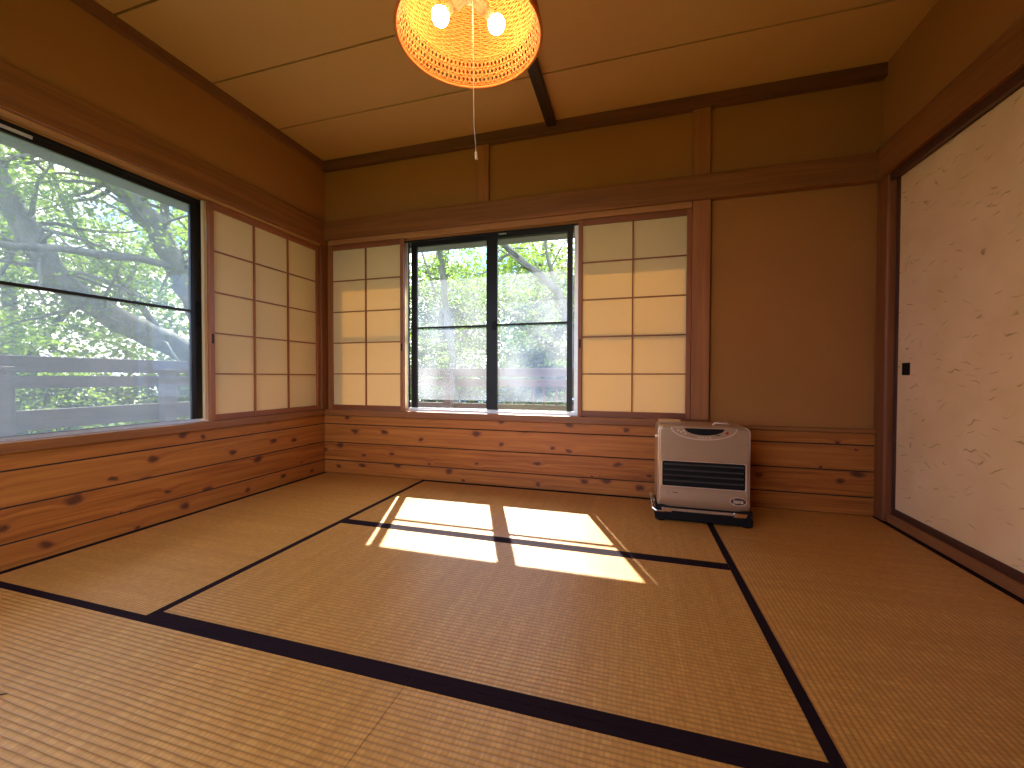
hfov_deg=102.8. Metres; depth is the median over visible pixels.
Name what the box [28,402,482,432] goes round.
ground
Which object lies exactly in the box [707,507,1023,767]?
mat
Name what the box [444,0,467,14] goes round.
socket
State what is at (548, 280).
tree
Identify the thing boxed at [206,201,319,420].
screen
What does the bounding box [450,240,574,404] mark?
tree
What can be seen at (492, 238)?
window
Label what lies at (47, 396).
tree
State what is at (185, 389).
tree
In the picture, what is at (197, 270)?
window
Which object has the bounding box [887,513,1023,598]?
threshold
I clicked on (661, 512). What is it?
tray
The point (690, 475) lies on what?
vent
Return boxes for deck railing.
[0,355,189,436]
[410,368,573,410]
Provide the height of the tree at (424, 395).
7.696 m
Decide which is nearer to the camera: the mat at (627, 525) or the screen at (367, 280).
the mat at (627, 525)
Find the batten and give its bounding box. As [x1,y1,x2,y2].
[506,0,555,126]
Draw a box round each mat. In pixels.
[0,472,424,616]
[0,581,410,767]
[153,521,830,767]
[345,480,728,566]
[345,677,795,767]
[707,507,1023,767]
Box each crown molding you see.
[70,0,322,168]
[321,62,887,172]
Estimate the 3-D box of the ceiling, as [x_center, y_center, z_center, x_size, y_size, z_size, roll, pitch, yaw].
[-0.192,-1.716,1.119,3.800,0.100,3.460,0,1,16]
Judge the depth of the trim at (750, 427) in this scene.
2.26 m
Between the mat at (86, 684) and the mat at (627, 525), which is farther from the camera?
the mat at (627, 525)
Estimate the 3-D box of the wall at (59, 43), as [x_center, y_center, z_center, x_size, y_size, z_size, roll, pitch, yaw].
[-1.970,-0.466,1.661,0.140,2.452,3.220,0,1,16]
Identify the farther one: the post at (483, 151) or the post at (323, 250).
the post at (323, 250)
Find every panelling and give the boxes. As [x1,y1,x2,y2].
[0,415,324,571]
[325,415,874,515]
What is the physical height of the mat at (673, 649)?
0.052 m
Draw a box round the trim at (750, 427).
[740,425,875,433]
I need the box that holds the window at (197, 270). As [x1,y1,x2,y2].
[0,108,319,441]
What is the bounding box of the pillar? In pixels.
[873,174,896,521]
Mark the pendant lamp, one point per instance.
(440, 15)
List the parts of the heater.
chrome lever, edge trim, tank lid, panel, panel, control panel, carry handle, edge trim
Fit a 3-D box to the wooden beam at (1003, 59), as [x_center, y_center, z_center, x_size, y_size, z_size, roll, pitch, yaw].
[1.504,-1.128,0.622,0.058,0.160,3.200,0,1,16]
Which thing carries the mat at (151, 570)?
on the floor
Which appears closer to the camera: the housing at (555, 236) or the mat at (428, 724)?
the mat at (428, 724)
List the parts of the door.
finger pull, rail, rail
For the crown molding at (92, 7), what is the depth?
2.16 m
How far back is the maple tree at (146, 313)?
5.18 m
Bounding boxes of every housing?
[0,132,187,212]
[410,230,574,253]
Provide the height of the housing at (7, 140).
0.258 m
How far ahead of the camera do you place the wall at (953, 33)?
1.78 m
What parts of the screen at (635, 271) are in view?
rail, rail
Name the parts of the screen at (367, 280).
rail, rail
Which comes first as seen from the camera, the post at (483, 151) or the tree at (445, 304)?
the post at (483, 151)
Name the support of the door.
on the threshold
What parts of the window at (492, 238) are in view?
sash, sash, frame, sash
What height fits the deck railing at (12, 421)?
1.002 m
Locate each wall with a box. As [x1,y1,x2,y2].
[0,0,324,459]
[325,80,883,515]
[883,0,1023,143]
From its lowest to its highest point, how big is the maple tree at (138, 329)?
5.911 m
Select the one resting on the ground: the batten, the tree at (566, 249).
the tree at (566, 249)
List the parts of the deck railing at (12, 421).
post, post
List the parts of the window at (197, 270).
maker plate, frame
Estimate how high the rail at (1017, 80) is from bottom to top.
0.042 m
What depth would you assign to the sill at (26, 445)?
1.94 m
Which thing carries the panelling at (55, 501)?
attached to the wall at (59, 43)
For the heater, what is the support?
on the mat at (627, 525)
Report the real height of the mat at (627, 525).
0.052 m
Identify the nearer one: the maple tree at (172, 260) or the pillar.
the pillar
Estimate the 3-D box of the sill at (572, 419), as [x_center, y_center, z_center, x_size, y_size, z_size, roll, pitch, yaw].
[-0.131,0.225,2.846,2.735,0.046,0.154,0,1,16]
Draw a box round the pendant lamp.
[393,0,542,159]
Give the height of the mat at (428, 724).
0.052 m
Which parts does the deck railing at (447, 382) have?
post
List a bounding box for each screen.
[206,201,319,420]
[329,239,404,410]
[577,208,691,418]
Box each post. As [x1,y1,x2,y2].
[319,244,327,408]
[476,144,489,201]
[690,199,710,419]
[692,107,710,174]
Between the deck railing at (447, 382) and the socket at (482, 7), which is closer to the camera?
the socket at (482, 7)
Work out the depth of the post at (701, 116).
2.39 m
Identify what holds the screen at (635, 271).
on the sill at (572, 419)
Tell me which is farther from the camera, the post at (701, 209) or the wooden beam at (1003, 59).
the post at (701, 209)
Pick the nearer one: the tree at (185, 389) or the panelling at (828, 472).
the panelling at (828, 472)
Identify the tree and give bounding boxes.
[0,144,207,356]
[0,144,207,401]
[0,145,206,431]
[0,147,188,434]
[26,190,189,426]
[410,243,557,402]
[410,247,514,402]
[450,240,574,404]
[455,239,574,403]
[549,249,573,404]
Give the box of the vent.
[662,460,745,490]
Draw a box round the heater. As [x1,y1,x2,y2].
[649,419,752,528]
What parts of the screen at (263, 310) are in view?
rail, rail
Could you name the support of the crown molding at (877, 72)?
attached to the wall at (793, 274)
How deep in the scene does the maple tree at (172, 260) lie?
4.36 m
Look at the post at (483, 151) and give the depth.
2.78 m
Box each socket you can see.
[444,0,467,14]
[471,0,492,20]
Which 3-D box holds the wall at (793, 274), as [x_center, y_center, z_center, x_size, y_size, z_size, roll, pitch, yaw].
[0.270,-0.479,2.745,3.850,2.452,0.120,0,1,16]
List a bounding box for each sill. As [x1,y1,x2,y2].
[0,409,324,454]
[323,409,710,425]
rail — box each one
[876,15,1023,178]
[890,68,1023,179]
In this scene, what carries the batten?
attached to the ceiling
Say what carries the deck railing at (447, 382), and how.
on the deck
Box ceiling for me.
[95,0,937,160]
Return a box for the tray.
[652,495,752,526]
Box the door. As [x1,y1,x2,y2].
[891,83,1023,583]

